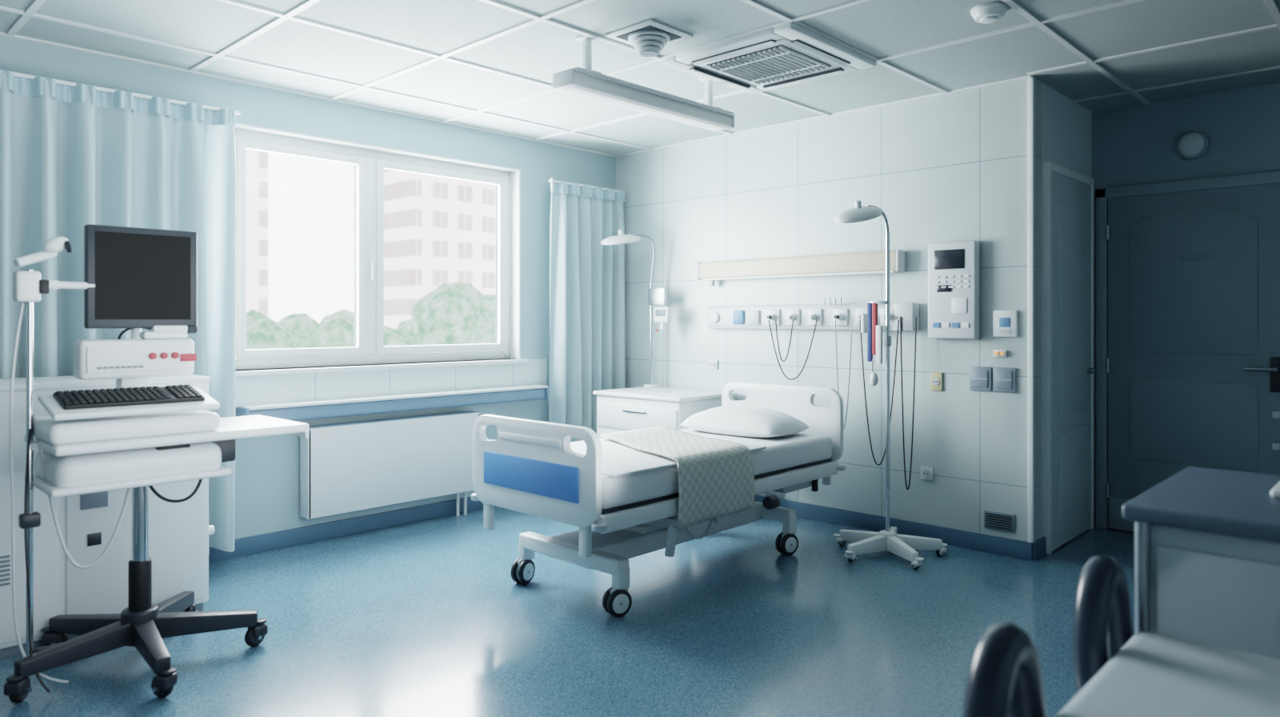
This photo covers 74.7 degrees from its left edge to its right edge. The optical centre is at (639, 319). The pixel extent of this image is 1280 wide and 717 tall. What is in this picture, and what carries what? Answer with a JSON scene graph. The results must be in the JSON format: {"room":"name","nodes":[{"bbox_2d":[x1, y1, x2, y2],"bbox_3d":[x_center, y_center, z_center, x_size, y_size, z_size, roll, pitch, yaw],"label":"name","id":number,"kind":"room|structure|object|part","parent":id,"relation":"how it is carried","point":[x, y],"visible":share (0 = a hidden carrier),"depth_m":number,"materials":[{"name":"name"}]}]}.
{"room":"hospital room","nodes":[
{"label":"hospital room","id":0,"kind":"room"},
{"bbox_2d":[0,36,615,539],"bbox_3d":[-2.618,-0.010,4.637,0.300,2.700,7.300,0,0,44],"label":"wall","id":1,"kind":"structure","parent":0,"point":[267,468],"depth_m":5.20,"materials":[{"name":"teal paint"}]},
{"bbox_2d":[0,69,240,553],"bbox_3d":[-2.795,0.044,4.012,0.240,2.391,1.710,0,0,44],"label":"curtain","id":2,"kind":"object","parent":1,"relation":"hanging from","point":[74,156],"visible":0.47,"depth_m":4.18,"materials":[{"name":"fabric"}]},
{"bbox_2d":[208,496,483,562],"bbox_3d":[-2.607,1.290,4.419,0.016,0.100,7.000,0,0,44],"label":"baseboard","id":3,"kind":"structure","parent":1,"relation":"attached to","point":[258,543],"depth_m":5.19,"materials":[{"name":"blue plastic"}]},
{"bbox_2d":[234,122,528,376],"bbox_3d":[-1.650,-0.400,5.537,0.220,1.440,2.160,0,0,44],"label":"window","id":4,"kind":"structure","parent":1,"relation":"in","point":[370,161],"depth_m":5.48,"materials":[{"name":"white plastic"}]},
{"bbox_2d":[300,410,479,519],"bbox_3d":[-1.548,0.987,5.434,0.130,0.706,1.290,0,0,44],"label":"radiator","id":5,"kind":"object","parent":1,"relation":"attached to","point":[345,467],"visible":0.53,"depth_m":5.28,"materials":[{"name":"white metal"}]},
{"bbox_2d":[308,410,477,428],"bbox_3d":[-1.566,0.638,5.402,0.084,0.008,1.190,0,0,44],"label":"grille","id":6,"kind":"object","parent":5,"relation":"attached to","point":[463,414],"depth_m":5.37,"materials":[{"name":"white"}]},
{"bbox_2d":[235,358,547,407],"bbox_3d":[-1.560,0.395,5.521,0.012,0.200,2.450,0,0,44],"label":"wall tiles","id":7,"kind":"structure","parent":1,"relation":"attached to","point":[297,387],"depth_m":5.40,"materials":[{"name":"tile"}]},
{"bbox_2d":[236,384,548,420],"bbox_3d":[-1.483,0.538,5.503,0.152,0.104,2.190,0,0,44],"label":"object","id":8,"kind":"object","parent":1,"relation":"attached to","point":[359,406],"visible":0.81,"depth_m":5.33,"materials":[{"name":"white plastic"}]},
{"bbox_2d":[548,177,625,442],"bbox_3d":[-0.415,0.090,6.570,0.184,2.300,0.802,0,0,44],"label":"curtain","id":9,"kind":"object","parent":1,"relation":"hanging from","point":[587,355],"visible":0.77,"depth_m":6.51,"materials":[{"name":"fabric"}]},
{"bbox_2d":[0,505,1134,716],"bbox_3d":[0.294,1.390,2.692,7.400,0.100,8.500,0,0,44],"label":"floor","id":10,"kind":"structure","parent":0,"point":[426,618],"depth_m":3.66,"materials":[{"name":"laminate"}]},
{"bbox_2d":[0,374,214,658],"bbox_3d":[-2.557,0.800,3.639,0.554,1.080,1.190,0,0,44],"label":"base cabinet","id":11,"kind":"object","parent":10,"relation":"on","point":[178,533],"visible":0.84,"depth_m":3.51,"materials":[{"name":"white plastic"}]},
{"bbox_2d":[0,554,10,586],"bbox_3d":[-2.546,0.986,3.259,0.008,0.116,0.160,0,0,44],"label":"vent grille","id":12,"kind":"object","parent":11,"relation":"attached to","point":[5,559],"depth_m":3.31,"materials":[{"name":"grey plastic"}]},
{"bbox_2d":[87,532,101,546],"bbox_3d":[-2.291,0.920,3.524,0.010,0.050,0.050,0,0,44],"label":"socket","id":13,"kind":"object","parent":11,"relation":"attached to","point":[94,538],"depth_m":3.52,"materials":[{"name":"grey plastic"}]},
{"bbox_3d":[-2.006,0.980,3.916,0.043,0.043,0.030,0,0,44],"label":"door knob","id":14,"kind":"part","parent":11,"relation":"part of","materials":[{"name":"white plastic"}]},
{"bbox_2d":[4,224,308,703],"bbox_3d":[-1.908,0.488,3.310,0.852,1.702,0.992,0,0,44],"label":"cart","id":15,"kind":"object","parent":10,"relation":"on","point":[134,434],"visible":1,"depth_m":3.18,"materials":[{"name":"grey plastic"}]},
{"bbox_2d":[4,676,30,695],"bbox_3d":[-2.177,1.279,2.933,0.060,0.046,0.063,0,0,-3],"label":"hood","id":16,"kind":"object","parent":15,"relation":"attached to","point":[14,686],"depth_m":2.91,"materials":[{"name":"grey plastic"}]},
{"bbox_3d":[-2.172,-0.225,3.017,0.034,0.034,0.140,0,20,24],"label":"scanner handle","id":17,"kind":"part","parent":15,"relation":"part of","materials":[{"name":"white plastic"}]},
{"bbox_2d":[41,631,60,644],"bbox_3d":[-2.372,1.279,3.387,0.063,0.046,0.060,0,0,-21],"label":"hood","id":18,"kind":"object","parent":15,"relation":"attached to","point":[49,638],"depth_m":3.36,"materials":[{"name":"grey plastic"}]},
{"bbox_3d":[-2.073,1.207,3.116,0.074,0.092,0.420,0,0,32],"label":"leg","id":19,"kind":"part","parent":15,"relation":"part of","materials":[{"name":"grey plastic"}]},
{"bbox_3d":[-2.101,-0.130,3.164,0.028,0.028,0.300,0,0,44],"label":"support arm","id":20,"kind":"part","parent":15,"relation":"part of","materials":[{"name":"white plastic"}]},
{"bbox_3d":[-2.167,1.207,3.344,0.420,0.092,0.074,0,0,14],"label":"leg","id":21,"kind":"part","parent":15,"relation":"part of","materials":[{"name":"grey plastic"}]},
{"bbox_2d":[24,441,231,497],"bbox_3d":[-1.976,0.547,3.252,0.440,0.135,0.600,0,0,44],"label":"tray","id":22,"kind":"object","parent":15,"relation":"on","point":[70,475],"depth_m":3.08,"materials":[{"name":"white plastic"}]},
{"bbox_2d":[37,386,219,420],"bbox_3d":[-1.897,0.307,3.135,0.250,0.022,0.540,18,12,42],"label":"keyboard tray","id":23,"kind":"object","parent":15,"relation":"on","point":[54,404],"depth_m":3.05,"materials":[{"name":"white plastic"}]},
{"bbox_2d":[84,224,196,339],"bbox_3d":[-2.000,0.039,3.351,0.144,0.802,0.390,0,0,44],"label":"monitor","id":24,"kind":"object","parent":15,"relation":"on","point":[135,278],"depth_m":3.30,"materials":[{"name":"black plastic"}]},
{"bbox_3d":[-1.827,1.207,3.135,0.074,0.092,0.420,0,0,-40],"label":"leg","id":25,"kind":"part","parent":15,"relation":"part of","materials":[{"name":"grey plastic"}]},
{"bbox_3d":[-1.904,0.140,3.280,0.020,0.025,0.025,0,0,44],"label":"knob","id":26,"kind":"part","parent":15,"relation":"part of","materials":[{"name":"red plastic"}]},
{"bbox_3d":[-1.877,0.140,3.309,0.020,0.025,0.025,0,0,44],"label":"knob","id":27,"kind":"part","parent":15,"relation":"part of","materials":[{"name":"red plastic"}]},
{"bbox_2d":[24,415,306,456],"bbox_3d":[-1.857,0.448,3.333,0.500,0.035,0.880,0,0,44],"label":"countertop","id":28,"kind":"structure","parent":15,"relation":"on","point":[249,426],"depth_m":3.18,"materials":[{"name":"white plastic"}]},
{"bbox_2d":[152,672,177,689],"bbox_3d":[-1.685,1.279,2.979,0.063,0.046,0.060,0,0,15],"label":"hood","id":29,"kind":"object","parent":15,"relation":"attached to","point":[163,680],"depth_m":2.96,"materials":[{"name":"grey plastic"}]},
{"bbox_3d":[-1.979,1.207,3.504,0.074,0.092,0.420,0,0,-4],"label":"leg","id":30,"kind":"part","parent":15,"relation":"part of","materials":[{"name":"grey plastic"}]},
{"bbox_3d":[-1.849,0.140,3.338,0.020,0.025,0.025,0,0,44],"label":"knob","id":31,"kind":"part","parent":15,"relation":"part of","materials":[{"name":"red plastic"}]},
{"bbox_2d":[183,603,195,611],"bbox_3d":[-2.002,1.279,3.713,0.060,0.046,0.063,0,0,-39],"label":"caster","id":32,"kind":"object","parent":15,"relation":"attached to","point":[193,606],"depth_m":3.69,"materials":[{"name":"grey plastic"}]},
{"bbox_3d":[-1.768,1.207,3.375,0.420,0.092,0.074,0,0,-22],"label":"leg","id":33,"kind":"part","parent":15,"relation":"part of","materials":[{"name":"grey plastic"}]},
{"bbox_2d":[247,623,267,638],"bbox_3d":[-1.577,1.279,3.461,0.060,0.046,0.063,0,0,33],"label":"hood","id":34,"kind":"object","parent":15,"relation":"attached to","point":[254,630],"depth_m":3.43,"materials":[{"name":"grey plastic"}]},
{"bbox_2d":[471,381,845,616],"bbox_3d":[0.208,0.875,4.602,0.988,0.929,2.066,0,0,44],"label":"hospital bed","id":35,"kind":"object","parent":10,"relation":"on","point":[653,489],"visible":1,"depth_m":4.13,"materials":[{"name":"white plastic"}]},
{"bbox_3d":[-0.745,0.950,4.138,0.050,0.160,0.035,0,0,44],"label":"footboard post","id":36,"kind":"part","parent":35,"relation":"part of","materials":[{"name":"white plastic"}]},
{"bbox_2d":[517,559,523,567],"bbox_3d":[-0.591,1.250,4.290,0.022,0.068,0.093,0,0,29],"label":"hood","id":37,"kind":"object","parent":35,"relation":"attached to","point":[520,562],"depth_m":4.25,"materials":[{"name":"white plastic"}]},
{"bbox_3d":[-0.515,0.717,3.873,0.684,0.157,0.012,0,0,44],"label":"footboard blue panel","id":38,"kind":"part","parent":35,"relation":"part of","materials":[{"name":"blue plastic"}]},
{"bbox_3d":[-0.499,0.682,3.889,0.900,0.435,0.040,0,0,44],"label":"footboard","id":39,"kind":"part","parent":35,"relation":"part of","materials":[{"name":"white plastic"}]},
{"bbox_3d":[-0.238,0.950,3.655,0.050,0.160,0.035,0,0,44],"label":"footboard post","id":40,"kind":"part","parent":35,"relation":"part of","materials":[{"name":"white plastic"}]},
{"bbox_2d":[610,588,627,593],"bbox_3d":[-0.094,1.250,3.817,0.093,0.068,0.022,0,0,-32],"label":"hood","id":41,"kind":"object","parent":35,"relation":"attached to","point":[613,590],"depth_m":3.79,"materials":[{"name":"white plastic"}]},
{"bbox_3d":[0.049,0.995,4.175,0.035,0.050,0.620,0,-16,44],"label":"lift arm","id":42,"kind":"part","parent":35,"relation":"part of","materials":[{"name":"white plastic"}]},
{"bbox_2d":[600,426,754,528],"bbox_3d":[0.154,0.808,4.506,0.886,0.330,0.832,0,0,44],"label":"folded blanket","id":43,"kind":"object","parent":35,"relation":"on","point":[708,478],"depth_m":4.16,"materials":[{"name":"grey fabric"}]},
{"bbox_3d":[0.194,0.840,4.617,0.800,0.016,1.930,0,0,44],"label":"deck panel","id":44,"kind":"part","parent":35,"relation":"part of","materials":[{"name":"grey"}]},
{"bbox_3d":[0.194,0.757,4.617,0.850,0.145,1.910,0,0,44],"label":"mattress","id":45,"kind":"part","parent":35,"relation":"part of","materials":[{"name":"white fabric"}]},
{"bbox_3d":[0.498,0.885,4.327,0.040,0.075,1.950,0,0,44],"label":"deck rail","id":46,"kind":"part","parent":35,"relation":"part of","materials":[{"name":"white plastic"}]},
{"bbox_3d":[0.587,0.995,4.740,0.035,0.050,0.560,0,17,44],"label":"lift arm","id":47,"kind":"part","parent":35,"relation":"part of","materials":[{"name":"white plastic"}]},
{"bbox_2d":[680,405,809,437],"bbox_3d":[0.635,0.613,5.109,0.700,0.170,0.440,0,0,42],"label":"pillow","id":48,"kind":"object","parent":35,"relation":"on","point":[726,421],"depth_m":4.94,"materials":[{"name":"white fabric"}]},
{"bbox_3d":[0.727,0.940,4.524,0.030,0.030,0.160,0,-14,44],"label":"pedal arm","id":49,"kind":"part","parent":35,"relation":"part of","materials":[{"name":"grey metal"}]},
{"bbox_3d":[0.887,0.640,5.345,0.900,0.460,0.040,0,0,44],"label":"headboard","id":50,"kind":"part","parent":35,"relation":"part of","materials":[{"name":"white plastic"}]},
{"bbox_2d":[756,477,811,493],"bbox_3d":[0.781,0.955,4.914,0.340,0.040,0.300,0,0,44],"label":"frame","id":51,"kind":"object","parent":35,"relation":"on","point":[807,484],"depth_m":4.78,"materials":[{"name":"grey metal"}]},
{"bbox_3d":[1.134,0.920,5.096,0.050,0.160,0.035,0,0,44],"label":"headboard post","id":52,"kind":"part","parent":35,"relation":"part of","materials":[{"name":"white plastic"}]},
{"bbox_2d":[592,386,737,438],"bbox_3d":[0.176,0.930,6.113,0.850,0.820,0.648,0,0,44],"label":"nightstand","id":53,"kind":"object","parent":10,"relation":"on","point":[632,408],"visible":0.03,"depth_m":5.89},
{"bbox_3d":[-0.032,0.900,5.894,0.770,0.200,0.016,0,0,44],"label":"drawer","id":54,"kind":"part","parent":53,"relation":"part of","materials":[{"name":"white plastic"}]},
{"bbox_3d":[-0.043,0.640,5.883,0.220,0.014,0.014,0,0,44],"label":"drawer handle","id":55,"kind":"part","parent":53,"relation":"part of","materials":[{"name":"silver metal"}]},
{"bbox_2d":[600,229,671,387],"bbox_3d":[-0.020,-0.088,6.411,0.476,1.216,0.406,0,0,44],"label":"lamp","id":56,"kind":"object","parent":53,"relation":"on","point":[656,296],"depth_m":6.42,"materials":[{"name":"white metal"}]},
{"bbox_3d":[-0.032,0.690,5.894,0.770,0.170,0.016,0,0,44],"label":"drawer","id":57,"kind":"part","parent":53,"relation":"part of","materials":[{"name":"white plastic"}]},
{"bbox_2d":[833,200,947,569],"bbox_3d":[1.395,0.333,4.809,0.621,2.015,0.636,0,0,44],"label":"floor lamp","id":58,"kind":"object","parent":10,"relation":"on","point":[904,546],"visible":1,"depth_m":4.78,"materials":[{"name":"white metal"}]},
{"bbox_2d":[836,536,843,542],"bbox_3d":[1.188,1.304,4.993,0.038,0.028,0.060,0,0,7],"label":"caster","id":59,"kind":"object","parent":58,"relation":"attached to","point":[839,539],"depth_m":4.97,"materials":[{"name":"white plastic"}]},
{"bbox_2d":[844,552,855,559],"bbox_3d":[1.162,1.304,4.641,0.060,0.028,0.038,0,0,25],"label":"caster","id":60,"kind":"object","parent":58,"relation":"attached to","point":[847,555],"depth_m":4.63,"materials":[{"name":"white plastic"}]},
{"bbox_3d":[1.305,1.265,4.899,0.300,0.089,0.055,0,0,42],"label":"leg","id":61,"kind":"part","parent":58,"relation":"part of","materials":[{"name":"white plastic"}]},
{"bbox_3d":[1.288,1.265,4.723,0.300,0.089,0.055,0,0,-30],"label":"leg","id":62,"kind":"part","parent":58,"relation":"part of","materials":[{"name":"white plastic"}]},
{"bbox_3d":[1.346,0.340,4.825,0.048,0.078,0.048,0,0,44],"label":"inflation bulb","id":63,"kind":"part","parent":58,"relation":"part of","materials":[{"name":"white"}]},
{"bbox_3d":[1.477,1.265,4.936,0.055,0.089,0.300,0,0,24],"label":"leg","id":64,"kind":"part","parent":58,"relation":"part of","materials":[{"name":"white metal"}]},
{"bbox_3d":[1.449,1.265,4.652,0.055,0.089,0.300,0,0,-12],"label":"leg","id":65,"kind":"part","parent":58,"relation":"part of","materials":[{"name":"white plastic"}]},
{"bbox_2d":[912,560,922,566],"bbox_3d":[1.488,1.304,4.508,0.038,0.028,0.060,0,0,43],"label":"caster","id":66,"kind":"object","parent":58,"relation":"attached to","point":[914,562],"depth_m":4.49,"materials":[{"name":"white plastic"}]},
{"bbox_3d":[1.566,1.265,4.784,0.300,0.089,0.055,0,0,6],"label":"leg","id":67,"kind":"part","parent":58,"relation":"part of","materials":[{"name":"white plastic"}]},
{"bbox_2d":[941,546,947,551],"bbox_3d":[1.716,1.304,4.776,0.038,0.028,0.060,0,0,-29],"label":"hood","id":68,"kind":"object","parent":58,"relation":"attached to","point":[943,549],"depth_m":4.75,"materials":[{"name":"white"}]},
{"bbox_2d":[962,555,1279,716],"bbox_3d":[1.526,0.932,0.950,2.054,0.814,0.915,0,0,44],"label":"wheelchair","id":69,"kind":"object","parent":10,"relation":"on","point":[1118,672],"visible":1,"depth_m":1.59,"materials":[{"name":"grey"}]},
{"bbox_3d":[1.540,0.755,0.926,1.960,0.130,0.860,0,0,44],"label":"stretcher mattress","id":70,"kind":"part","parent":69,"relation":"part of","materials":[{"name":"grey"}]},
{"bbox_2d":[1121,466,1279,659],"bbox_3d":[1.672,0.878,2.022,0.740,0.925,0.730,0,0,44],"label":"cabinet","id":71,"kind":"object","parent":10,"relation":"on","point":[1207,540],"visible":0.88,"depth_m":1.93,"materials":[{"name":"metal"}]},
{"bbox_3d":[1.199,0.880,2.003,0.032,0.800,0.031,0,0,44],"label":"locker post","id":72,"kind":"part","parent":71,"relation":"part of","materials":[{"name":"silver metal"}]},
{"bbox_2d":[1269,481,1279,499],"bbox_3d":[1.799,0.428,2.039,0.400,0.025,0.300,0,0,44],"label":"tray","id":73,"kind":"object","parent":71,"relation":"on","point":[1274,491],"depth_m":2.07,"materials":[{"name":"white"}]},
{"bbox_2d":[0,0,1279,157],"bbox_3d":[0.294,-1.404,2.692,7.400,0.113,8.500,0,0,44],"label":"ceiling","id":74,"kind":"structure","parent":0,"point":[486,66],"depth_m":4.15,"materials":[{"name":"tile"}]},
{"bbox_2d":[552,35,734,131],"bbox_3d":[0.062,-1.222,4.377,0.170,0.276,1.240,0,0,44],"label":"ceiling light","id":75,"kind":"object","parent":74,"relation":"hanging from","point":[584,82],"visible":0.95,"depth_m":4.22,"materials":[{"name":"white metal"}]},
{"bbox_3d":[-0.255,-1.355,4.044,0.090,0.010,0.090,0,0,44],"label":"bracket plate","id":76,"kind":"part","parent":75,"relation":"part of","materials":[{"name":"white metal"}]},
{"bbox_2d":[562,85,727,131],"bbox_3d":[0.062,-1.094,4.377,0.100,0.020,1.160,0,0,44],"label":"diffuser","id":77,"kind":"object","parent":75,"relation":"attached to","point":[602,94],"depth_m":4.30,"materials":[{"name":"white plastic"}]},
{"bbox_3d":[0.386,-1.355,4.717,0.090,0.010,0.090,0,0,44],"label":"bracket plate","id":78,"kind":"part","parent":75,"relation":"part of","materials":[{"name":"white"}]},
{"bbox_2d":[604,18,693,56],"bbox_3d":[0.043,-1.312,3.994,0.300,0.095,0.300,0,0,44],"label":"ceiling vent","id":79,"kind":"object","parent":74,"relation":"attached to","point":[650,37],"depth_m":3.94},
{"bbox_2d":[660,22,875,94],"bbox_3d":[0.671,-1.332,4.363,0.800,0.050,0.800,0,0,44],"label":"air conditioner","id":80,"kind":"object","parent":74,"relation":"in","point":[790,54],"depth_m":4.27,"materials":[{"name":"white plastic"}]},
{"bbox_2d":[970,2,1007,23],"bbox_3d":[1.522,-1.332,3.663,0.149,0.056,0.149,0,0,44],"label":"smoke detector","id":81,"kind":"object","parent":74,"relation":"attached to","point":[990,12],"visible":1,"depth_m":3.62,"materials":[{"name":"white plastic"}]},
{"bbox_2d":[616,77,1041,559],"bbox_3d":[1.048,-0.010,5.876,3.300,2.700,0.150,0,0,44],"label":"wall","id":82,"kind":"structure","parent":0,"point":[953,167],"depth_m":5.35,"materials":[{"name":"white tile"}]},
{"bbox_2d":[709,359,717,369],"bbox_3d":[0.546,0.330,6.233,0.070,0.070,0.022,0,0,44],"label":"wall socket","id":83,"kind":"object","parent":82,"relation":"attached to","point":[713,363],"visible":1,"depth_m":6.22,"materials":[{"name":"white plastic"}]},
{"bbox_2d":[697,249,904,286],"bbox_3d":[1.034,-0.341,5.716,1.600,0.182,0.095,0,0,44],"label":"light","id":84,"kind":"object","parent":82,"relation":"attached to","point":[874,262],"visible":1,"depth_m":5.60,"materials":[{"name":"beige plastic"}]},
{"bbox_2d":[708,280,714,286],"bbox_3d":[0.527,-0.275,6.185,0.040,0.050,0.030,0,0,44],"label":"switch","id":85,"kind":"object","parent":84,"relation":"attached to","point":[711,282],"depth_m":6.17,"materials":[{"name":"white plastic"}]},
{"bbox_2d":[701,270,898,280],"bbox_3d":[1.030,-0.299,5.713,1.520,0.012,0.070,0,0,44],"label":"diffuser","id":86,"kind":"object","parent":84,"relation":"attached to","point":[794,273],"depth_m":5.71,"materials":[{"name":"white plastic"}]},
{"bbox_2d":[707,297,919,489],"bbox_3d":[1.083,0.442,5.642,1.654,1.174,0.140,0,0,44],"label":"rail","id":87,"kind":"object","parent":82,"relation":"attached to","point":[905,316],"visible":0.9,"depth_m":5.50,"materials":[{"name":"white plastic"}]},
{"bbox_2d":[768,313,775,319],"bbox_3d":[0.905,-0.020,5.770,0.043,0.043,0.035,0,0,44],"label":"outlet","id":88,"kind":"object","parent":87,"relation":"attached to","point":[771,316],"depth_m":5.75,"materials":[{"name":"white plastic"}]},
{"bbox_3d":[0.922,-0.020,5.788,0.100,0.110,0.020,0,0,44],"label":"socket plate","id":89,"kind":"part","parent":87,"relation":"part of","materials":[{"name":"white plastic"}]},
{"bbox_2d":[788,313,795,319],"bbox_3d":[1.021,-0.020,5.659,0.043,0.043,0.035,0,0,44],"label":"outlet","id":90,"kind":"object","parent":87,"relation":"attached to","point":[790,316],"depth_m":5.64,"materials":[{"name":"white plastic"}]},
{"bbox_3d":[1.038,-0.020,5.677,0.100,0.110,0.020,0,0,44],"label":"socket plate","id":91,"kind":"part","parent":87,"relation":"part of","materials":[{"name":"white plastic"}]},
{"bbox_2d":[809,313,817,319],"bbox_3d":[1.144,-0.020,5.542,0.043,0.043,0.035,0,0,44],"label":"outlet","id":92,"kind":"object","parent":87,"relation":"attached to","point":[812,316],"depth_m":5.53,"materials":[{"name":"white plastic"}]},
{"bbox_3d":[1.161,-0.020,5.560,0.100,0.110,0.020,0,0,44],"label":"socket plate","id":93,"kind":"part","parent":87,"relation":"part of","materials":[{"name":"white plastic"}]},
{"bbox_2d":[835,313,843,319],"bbox_3d":[1.282,-0.020,5.411,0.043,0.043,0.035,0,0,44],"label":"outlet","id":94,"kind":"object","parent":87,"relation":"attached to","point":[838,316],"depth_m":5.39,"materials":[{"name":"white plastic"}]},
{"bbox_3d":[1.299,-0.020,5.429,0.100,0.110,0.020,0,0,44],"label":"socket plate","id":95,"kind":"part","parent":87,"relation":"part of","materials":[{"name":"white plastic"}]},
{"bbox_3d":[1.415,-0.020,5.319,0.100,0.110,0.020,0,0,44],"label":"socket plate","id":96,"kind":"part","parent":87,"relation":"part of","materials":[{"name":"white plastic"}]},
{"bbox_3d":[1.538,-0.020,5.202,0.100,0.110,0.020,0,0,44],"label":"socket plate","id":97,"kind":"part","parent":87,"relation":"part of","materials":[{"name":"white plastic"}]},
{"bbox_2d":[754,494,1031,559],"bbox_3d":[0.990,1.290,5.816,3.300,0.100,0.016,0,0,44],"label":"baseboard","id":98,"kind":"structure","parent":82,"relation":"attached to","point":[1010,547],"depth_m":5.14,"materials":[{"name":"blue plastic"}]},
{"bbox_2d":[920,465,933,480],"bbox_3d":[1.741,0.930,5.095,0.080,0.080,0.022,0,0,44],"label":"wall socket","id":99,"kind":"object","parent":82,"relation":"attached to","point":[926,472],"visible":1,"depth_m":5.09,"materials":[{"name":"white plastic"}]},
{"bbox_2d":[930,372,942,391],"bbox_3d":[1.784,0.370,5.054,0.070,0.110,0.022,0,0,44],"label":"wall socket","id":100,"kind":"object","parent":82,"relation":"attached to","point":[936,378],"visible":1,"depth_m":5.05,"materials":[{"name":"beige plastic"}]},
{"bbox_2d":[928,240,979,339],"bbox_3d":[1.849,-0.175,4.956,0.290,0.570,0.076,0,0,44],"label":"panel","id":101,"kind":"object","parent":82,"relation":"attached to","point":[954,267],"visible":1,"depth_m":4.92,"materials":[{"name":"white plastic"}]},
{"bbox_2d":[969,366,991,391],"bbox_3d":[1.976,0.340,4.871,0.125,0.140,0.023,0,0,44],"label":"light switch","id":102,"kind":"object","parent":82,"relation":"attached to","point":[980,377],"visible":1,"depth_m":4.86,"materials":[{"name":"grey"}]},
{"bbox_2d":[984,509,1014,531],"bbox_3d":[2.054,1.150,4.801,0.170,0.100,0.017,0,0,44],"label":"air vent","id":103,"kind":"object","parent":82,"relation":"in","point":[992,519],"visible":1,"depth_m":4.79,"materials":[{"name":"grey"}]},
{"bbox_2d":[992,349,1007,356],"bbox_3d":[2.055,0.190,4.795,0.075,0.040,0.024,0,0,44],"label":"indicator","id":104,"kind":"object","parent":82,"relation":"attached to","point":[996,353],"visible":1,"depth_m":4.79,"materials":[{"name":"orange plastic"}]},
{"bbox_2d":[992,367,1015,392],"bbox_3d":[2.074,0.340,4.778,0.125,0.140,0.023,0,0,44],"label":"light switch","id":105,"kind":"object","parent":82,"relation":"attached to","point":[1004,378],"visible":1,"depth_m":4.77,"materials":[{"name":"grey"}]},
{"bbox_2d":[993,310,1017,336],"bbox_3d":[2.077,0.020,4.774,0.130,0.150,0.024,0,0,44],"label":"thermostat","id":106,"kind":"object","parent":82,"relation":"attached to","point":[1005,322],"visible":1,"depth_m":4.76,"materials":[{"name":"white plastic"}]},
{"bbox_2d":[1028,75,1034,543],"bbox_3d":[2.184,-0.060,4.685,0.030,2.600,0.030,0,0,44],"label":"trim","id":107,"kind":"structure","parent":82,"relation":"attached to","point":[1030,81],"depth_m":4.67,"materials":[{"name":"white paint"}]},
{"bbox_2d":[1041,81,1091,537],"bbox_3d":[2.620,-0.010,5.221,0.120,2.700,1.070,0,0,44],"label":"wall","id":108,"kind":"structure","parent":0,"point":[1066,125],"depth_m":5.04,"materials":[{"name":"white paint"}]},
{"bbox_2d":[1032,536,1045,559],"bbox_3d":[2.576,1.290,5.076,0.016,0.100,1.100,0,0,44],"label":"baseboard","id":109,"kind":"structure","parent":108,"relation":"attached to","point":[1038,546],"depth_m":4.72,"materials":[{"name":"blue plastic"}]},
{"bbox_2d":[1043,160,1095,554],"bbox_3d":[2.628,0.215,5.096,0.075,2.250,0.860,0,0,44],"label":"door","id":110,"kind":"structure","parent":108,"relation":"in","point":[1069,370],"depth_m":5.00,"materials":[{"name":"white plastic"}]},
{"bbox_2d":[1094,510,1118,529],"bbox_3d":[3.002,1.290,5.419,0.160,0.100,0.016,0,0,44],"label":"baseboard","id":111,"kind":"structure","parent":108,"relation":"attached to","point":[1094,510],"depth_m":5.45,"materials":[{"name":"blue"}]},
{"bbox_2d":[1092,82,1279,531],"bbox_3d":[4.330,-0.010,4.248,3.700,2.700,0.120,0,0,44],"label":"wall","id":112,"kind":"structure","parent":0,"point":[1135,144],"depth_m":5.14,"materials":[{"name":"blue paint"}]},
{"bbox_2d":[1095,170,1279,531],"bbox_3d":[3.336,0.245,5.045,1.100,2.190,0.106,0,0,44],"label":"door","id":113,"kind":"structure","parent":112,"relation":"attached to","point":[1187,272],"depth_m":5.09,"materials":[{"name":"blue paint"}]},
{"bbox_2d":[1175,130,1208,159],"bbox_3d":[3.329,-1.060,5.067,0.169,0.169,0.064,0,0,44],"label":"wall light","id":114,"kind":"object","parent":112,"relation":"attached to","point":[1192,144],"visible":1,"depth_m":5.05,"materials":[{"name":"grey glass"}]},
{"label":"outside","id":115,"kind":"structure","parent":0,"visible":0},
{"bbox_2d":[245,149,495,349],"bbox_3d":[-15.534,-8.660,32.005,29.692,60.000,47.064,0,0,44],"label":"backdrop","id":116,"kind":"structure","parent":115,"point":[440,233],"depth_m":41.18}
]}

